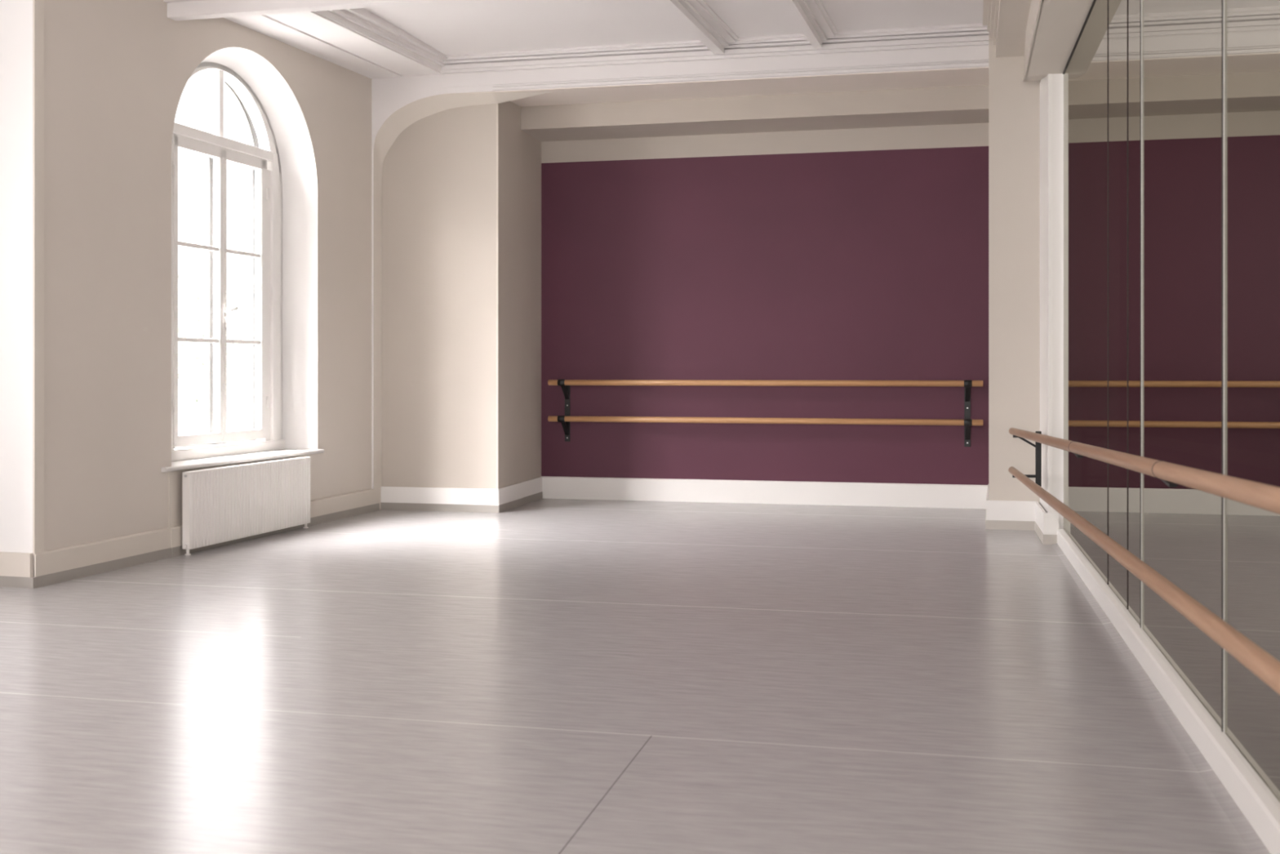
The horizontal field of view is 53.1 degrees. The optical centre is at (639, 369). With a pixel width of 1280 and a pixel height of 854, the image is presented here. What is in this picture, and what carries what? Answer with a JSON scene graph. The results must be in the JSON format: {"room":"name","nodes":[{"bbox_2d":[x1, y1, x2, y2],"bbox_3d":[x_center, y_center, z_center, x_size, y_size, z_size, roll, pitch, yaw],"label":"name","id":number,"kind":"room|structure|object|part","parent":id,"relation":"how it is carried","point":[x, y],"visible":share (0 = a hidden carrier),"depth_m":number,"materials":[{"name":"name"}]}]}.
{"room":"dance studio","nodes":[
{"label":"dance studio","id":0,"kind":"room"},
{"bbox_2d":[0,0,377,553],"bbox_3d":[-3.770,-0.659,8.659,1.250,4.418,9.000,0,0,16],"label":"wall","id":1,"kind":"structure","parent":0,"point":[117,73],"depth_m":8.07,"materials":[{"name":"beige paint"}]},
{"bbox_2d":[32,0,173,576],"bbox_3d":[-3.308,-0.809,7.969,0.012,4.118,1.290,0,0,16],"label":"trim","id":2,"kind":"structure","parent":1,"relation":"attached to","point":[37,5],"depth_m":7.37,"materials":[{"name":"beige paint"}]},
{"bbox_2d":[0,488,377,577],"bbox_3d":[-3.342,1.121,9.533,0.944,0.137,4.327,0,0,16],"label":"baseboard","id":3,"kind":"structure","parent":1,"relation":"attached to","point":[60,559],"depth_m":7.99,"materials":[{"name":"beige paint"}]},
{"bbox_2d":[0,502,379,588],"bbox_3d":[-3.341,1.219,9.530,0.948,0.062,4.331,0,0,16],"label":"trim","id":4,"kind":"structure","parent":1,"relation":"attached to","point":[33,582],"depth_m":8.16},
{"bbox_2d":[160,62,324,471],"bbox_3d":[-3.082,-0.801,9.521,0.472,2.958,2.060,0,0,16],"label":"window","id":5,"kind":"structure","parent":1,"relation":"in","point":[217,446],"depth_m":9.67,"materials":[{"name":"white paint"}]},
{"bbox_3d":[-3.231,-0.555,9.308,0.060,2.200,0.596,0,0,16],"label":"sash","id":6,"kind":"part","parent":5,"relation":"part of","materials":[{"name":"glass"}]},
{"bbox_3d":[-3.273,-0.802,9.631,0.045,2.905,1.600,0,0,16],"label":"storm frame","id":7,"kind":"part","parent":5,"relation":"part of","materials":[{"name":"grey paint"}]},
{"bbox_3d":[-3.152,-0.818,9.597,0.115,2.925,1.700,0,0,16],"label":"frame","id":8,"kind":"part","parent":5,"relation":"part of","materials":[{"name":"white paint"}]},
{"bbox_3d":[-3.077,-0.420,9.615,0.074,0.140,0.100,0,0,16],"label":"handle","id":9,"kind":"part","parent":5,"relation":"part of","materials":[{"name":"white paint"}]},
{"bbox_3d":[-3.000,0.660,9.498,0.302,0.036,2.060,0,0,16],"label":"sill","id":10,"kind":"part","parent":5,"relation":"part of","materials":[{"name":"paint"}]},
{"bbox_3d":[-3.071,-0.555,9.881,0.060,2.200,0.582,0,0,16],"label":"sash","id":11,"kind":"part","parent":5,"relation":"part of","materials":[{"name":"glass"}]},
{"bbox_2d":[195,47,317,448],"bbox_3d":[-3.101,-0.859,9.568,0.450,3.018,1.920,0,0,16],"label":"window reveal","id":12,"kind":"structure","parent":1,"relation":"attached to","point":[285,115],"depth_m":10.40,"materials":[{"name":"white paint"}]},
{"bbox_2d":[163,0,474,21],"bbox_3d":[-0.429,-2.609,7.936,5.670,0.518,0.135,0,0,13],"label":"trim","id":13,"kind":"structure","parent":1,"relation":"attached to","point":[176,10],"depth_m":8.40,"materials":[{"name":"paint"}]},
{"bbox_2d":[224,8,447,79],"bbox_3d":[-2.367,-2.686,10.012,0.765,0.364,3.160,0,0,16],"label":"trim","id":14,"kind":"structure","parent":1,"relation":"attached to","point":[358,41],"depth_m":10.03,"materials":[{"name":"paint"}]},
{"bbox_2d":[371,78,549,510],"bbox_3d":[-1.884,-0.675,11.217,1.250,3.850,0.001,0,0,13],"label":"trim","id":15,"kind":"structure","parent":1,"relation":"attached to","point":[388,95],"depth_m":11.31,"materials":[{"name":"paint"}]},
{"bbox_2d":[380,491,542,512],"bbox_3d":[-1.628,1.217,11.936,1.113,0.066,1.295,0,0,13],"label":"trim","id":16,"kind":"structure","parent":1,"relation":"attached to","point":[384,505],"depth_m":11.34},
{"bbox_2d":[466,52,1279,106],"bbox_3d":[2.682,-2.417,10.563,8.760,0.066,0.767,0,0,13],"label":"trim","id":17,"kind":"structure","parent":1,"relation":"attached to","point":[1260,62],"depth_m":10.71,"materials":[{"name":"white paint"}]},
{"bbox_2d":[0,497,1279,853],"bbox_3d":[0.063,1.310,4.041,11.108,0.120,16.500,0,0,13],"label":"floor","id":18,"kind":"structure","parent":0,"point":[541,676],"depth_m":5.01,"materials":[{"name":"grey plastic"}]},
{"bbox_2d":[182,456,310,555],"bbox_3d":[-2.859,0.968,9.372,0.080,0.564,1.600,0,0,16],"label":"radiator","id":19,"kind":"object","parent":18,"relation":"on","point":[220,504],"visible":1,"depth_m":9.23,"materials":[{"name":"metal"}]},
{"bbox_3d":[-3.058,0.949,8.626,0.059,0.518,0.008,0,0,16],"label":"panel","id":20,"kind":"part","parent":19,"relation":"part of","materials":[{"name":"metal"}]},
{"bbox_2d":[187,456,310,473],"bbox_3d":[-2.841,0.694,9.380,0.049,0.016,1.564,0,0,16],"label":"grille","id":21,"kind":"object","parent":19,"relation":"attached to","point":[306,460],"depth_m":9.38,"materials":[{"name":"metal"}]},
{"bbox_2d":[382,101,541,488],"bbox_3d":[-1.681,-0.799,12.008,1.208,4.138,1.370,0,0,13],"label":"wall pier","id":22,"kind":"object","parent":18,"relation":"on","point":[439,173],"visible":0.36,"depth_m":11.36,"materials":[{"name":"beige paint"}]},
{"bbox_2d":[381,476,542,505],"bbox_3d":[-1.629,1.114,11.939,1.109,0.142,1.291,0,0,13],"label":"baseboard","id":23,"kind":"object","parent":22,"relation":"attached to","point":[504,495],"visible":1,"depth_m":11.34,"materials":[{"name":"white paint"}]},
{"bbox_2d":[496,103,498,488],"bbox_3d":[-1.246,-0.640,11.202,0.014,3.380,0.014,0,0,13],"label":"trim","id":24,"kind":"structure","parent":22,"relation":"attached to","point":[497,104],"depth_m":11.20,"materials":[{"name":"beige paint"}]},
{"bbox_2d":[1063,517,1070,532],"bbox_3d":[3.058,1.150,9.167,0.045,0.200,0.037,0,0,13],"label":"trim","id":25,"kind":"structure","parent":18,"relation":"on","point":[1066,523],"depth_m":9.15,"materials":[{"name":"white paint"}]},
{"bbox_2d":[1051,543,1271,853],"bbox_3d":[2.176,1.245,5.780,0.042,0.010,6.925,0,0,13],"label":"trim","id":26,"kind":"structure","parent":18,"relation":"on","point":[1250,837],"depth_m":4.39,"materials":[{"name":"grey plastic"}]},
{"bbox_2d":[1057,528,1279,853],"bbox_3d":[2.230,1.194,5.769,0.068,0.112,6.928,0,0,13],"label":"trim","id":27,"kind":"structure","parent":18,"relation":"on","point":[1254,793],"depth_m":4.37,"materials":[{"name":"white paint"}]},
{"bbox_2d":[1107,0,1143,627],"bbox_3d":[2.622,-0.492,7.397,0.014,3.260,3.602,0,0,13],"label":"strip","id":28,"kind":"object","parent":27,"relation":"on","point":[1141,1],"visible":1,"depth_m":5.64,"materials":[{"name":"silver metal"}]},
{"bbox_2d":[1221,0,1226,732],"bbox_3d":[2.025,-0.492,4.829,0.014,3.260,1.660,0,0,13],"label":"strip","id":29,"kind":"object","parent":27,"relation":"on","point":[1224,2],"visible":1,"depth_m":4.02,"materials":[{"name":"silver metal"}]},
{"bbox_2d":[364,0,1279,55],"bbox_3d":[0.063,-2.818,4.041,11.108,0.200,16.500,0,0,13],"label":"ceiling","id":30,"kind":"structure","parent":0,"point":[476,26],"depth_m":9.88,"materials":[{"name":"paint"}]},
{"bbox_2d":[657,0,738,53],"bbox_3d":[0.264,-2.740,9.209,0.264,0.256,2.890,0,0,18],"label":"trim","id":31,"kind":"structure","parent":30,"relation":"attached to","point":[697,16],"depth_m":9.81,"materials":[{"name":"paint"}]},
{"bbox_2d":[782,0,837,48],"bbox_3d":[1.077,-2.740,9.020,0.250,0.256,2.882,0,0,17],"label":"trim","id":32,"kind":"structure","parent":30,"relation":"attached to","point":[812,18],"depth_m":9.74,"materials":[{"name":"paint"}]},
{"bbox_2d":[388,5,1279,93],"bbox_3d":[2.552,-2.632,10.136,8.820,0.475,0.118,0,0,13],"label":"trim","id":33,"kind":"structure","parent":30,"relation":"attached to","point":[1161,44],"depth_m":10.40,"materials":[{"name":"paint"}]},
{"bbox_2d":[982,0,1031,57],"bbox_3d":[1.048,-2.659,3.006,0.580,0.418,14.536,0,0,14],"label":"trim","id":34,"kind":"structure","parent":30,"relation":"attached to","point":[1006,20],"depth_m":9.29,"materials":[{"name":"beige paint"}]},
{"bbox_2d":[1022,0,1121,81],"bbox_3d":[1.466,-2.493,2.909,0.562,0.750,14.530,0,0,13],"label":"trim","id":35,"kind":"structure","parent":30,"relation":"attached to","point":[1054,27],"depth_m":8.18,"materials":[{"name":"beige paint"}]},
{"bbox_2d":[1062,0,1096,74],"bbox_3d":[2.243,-2.118,5.772,0.012,0.012,6.940,0,0,13],"label":"trim","id":36,"kind":"structure","parent":35,"relation":"attached to","point":[1094,1],"depth_m":8.09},
{"bbox_2d":[541,111,1279,488],"bbox_3d":[3.032,-0.799,11.628,8.560,4.138,0.175,0,0,13],"label":"wall","id":37,"kind":"structure","parent":0,"point":[873,264],"depth_m":11.76,"materials":[{"name":"paint"}]},
{"bbox_2d":[547,379,982,446],"bbox_3d":[1.101,0.393,11.873,4.017,0.604,0.232,0,0,13],"label":"ballet barre","id":38,"kind":"object","parent":37,"relation":"attached to","point":[967,422],"visible":1,"depth_m":11.77,"materials":[{"name":"brown wood"}]},
{"bbox_3d":[-0.724,0.553,12.321,0.042,0.160,0.186,0,0,13],"label":"arm","id":39,"kind":"part","parent":38,"relation":"part of","materials":[{"name":"black metal"}]},
{"bbox_3d":[-0.724,0.207,12.321,0.042,0.160,0.186,0,0,13],"label":"arm","id":40,"kind":"part","parent":38,"relation":"part of","materials":[{"name":"black metal"}]},
{"bbox_3d":[1.082,0.468,11.791,4.017,0.055,0.055,0,0,13],"label":"rail","id":41,"kind":"part","parent":38,"relation":"part of","materials":[{"name":"brown wood"}]},
{"bbox_3d":[1.082,0.122,11.791,4.017,0.055,0.055,0,0,13],"label":"rail","id":42,"kind":"part","parent":38,"relation":"part of","materials":[{"name":"brown wood"}]},
{"bbox_3d":[2.936,0.553,11.470,0.042,0.160,0.186,0,0,13],"label":"arm","id":43,"kind":"part","parent":38,"relation":"part of","materials":[{"name":"black metal"}]},
{"bbox_3d":[2.936,0.207,11.470,0.042,0.160,0.186,0,0,13],"label":"arm","id":44,"kind":"part","parent":38,"relation":"part of","materials":[{"name":"black metal"}]},
{"bbox_2d":[520,71,1279,142],"bbox_3d":[3.030,-2.544,11.220,8.380,0.648,0.670,0,0,13],"label":"ceiling beam","id":45,"kind":"structure","parent":37,"relation":"attached to","point":[1246,91],"depth_m":11.24,"materials":[{"name":"beige paint"}]},
{"bbox_2d":[541,475,1279,515],"bbox_3d":[3.108,1.143,11.513,8.360,0.213,0.025,0,0,13],"label":"baseboard","id":46,"kind":"structure","parent":37,"relation":"attached to","point":[1164,500],"depth_m":11.76,"materials":[{"name":"white paint"}]},
{"bbox_2d":[985,519,1057,544],"bbox_3d":[2.915,1.214,10.326,0.390,0.071,2.355,0,0,2],"label":"trim","id":47,"kind":"structure","parent":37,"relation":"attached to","point":[989,524],"depth_m":9.98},
{"bbox_2d":[986,484,1058,534],"bbox_3d":[2.918,1.103,10.327,0.385,0.155,2.350,0,0,2],"label":"baseboard","id":48,"kind":"structure","parent":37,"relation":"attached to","point":[1005,510],"depth_m":9.98,"materials":[{"name":"white paint"}]},
{"bbox_2d":[1068,380,1279,428],"bbox_3d":[5.281,0.393,10.902,3.250,0.604,0.232,0,0,13],"label":"barre reflection","id":49,"kind":"object","parent":37,"relation":"attached to","point":[1071,383],"visible":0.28,"depth_m":10.96,"materials":[{"name":"brown wood"}]},
{"bbox_3d":[5.262,0.468,10.819,3.250,0.055,0.055,0,0,13],"label":"rail","id":50,"kind":"part","parent":49,"relation":"part of","materials":[{"name":"brown wood"}]},
{"bbox_3d":[5.262,0.122,10.819,3.250,0.055,0.055,0,0,13],"label":"rail","id":51,"kind":"part","parent":49,"relation":"part of","materials":[{"name":"brown wood"}]},
{"bbox_2d":[988,31,1040,503],"bbox_3d":[3.162,-0.799,10.748,0.508,4.138,1.530,0,0,13],"label":"wall pillar","id":52,"kind":"structure","parent":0,"point":[1014,104],"depth_m":10.02,"materials":[{"name":"beige paint"}]},
{"bbox_2d":[1040,73,1068,529],"bbox_3d":[3.090,-0.480,9.570,0.140,3.500,0.818,0,0,13],"label":"trim","id":53,"kind":"structure","parent":52,"relation":"attached to","point":[1054,88],"depth_m":9.18,"materials":[{"name":"white paint"}]},
{"bbox_3d":[0.694,-0.440,-0.901,0.280,3.420,6.760,0,0,13],"label":"wall","id":54,"kind":"structure","parent":0,"visible":0},
{"bbox_2d":[1008,427,1279,694],"bbox_3d":[1.810,0.520,5.006,0.220,0.694,9.473,0,0,13],"label":"ballet barre","id":55,"kind":"object","parent":54,"relation":"attached to","point":[1255,659],"visible":1,"depth_m":3.48,"materials":[{"name":"brown wood"}]},
{"bbox_3d":[2.826,0.818,9.394,0.176,0.098,0.026,0,0,13],"label":"arm","id":56,"kind":"part","parent":55,"relation":"part of","materials":[{"name":"black metal"}]},
{"bbox_3d":[2.827,0.525,9.394,0.174,0.098,0.026,0,0,13],"label":"arm","id":57,"kind":"part","parent":55,"relation":"part of","materials":[{"name":"black metal"}]},
{"bbox_3d":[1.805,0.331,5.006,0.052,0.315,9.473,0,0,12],"label":"rail","id":58,"kind":"part","parent":55,"relation":"part of","materials":[{"name":"brown wood"}]},
{"label":"outside","id":59,"kind":"structure","parent":0,"visible":0},
{"bbox_2d":[195,420,244,433],"bbox_3d":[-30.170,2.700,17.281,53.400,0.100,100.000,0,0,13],"label":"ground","id":60,"kind":"structure","parent":59,"point":[239,424],"depth_m":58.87,"materials":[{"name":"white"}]},
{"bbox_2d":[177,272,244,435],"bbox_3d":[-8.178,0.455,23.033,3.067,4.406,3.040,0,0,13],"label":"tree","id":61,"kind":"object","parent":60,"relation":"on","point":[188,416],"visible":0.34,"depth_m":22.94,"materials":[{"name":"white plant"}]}
]}

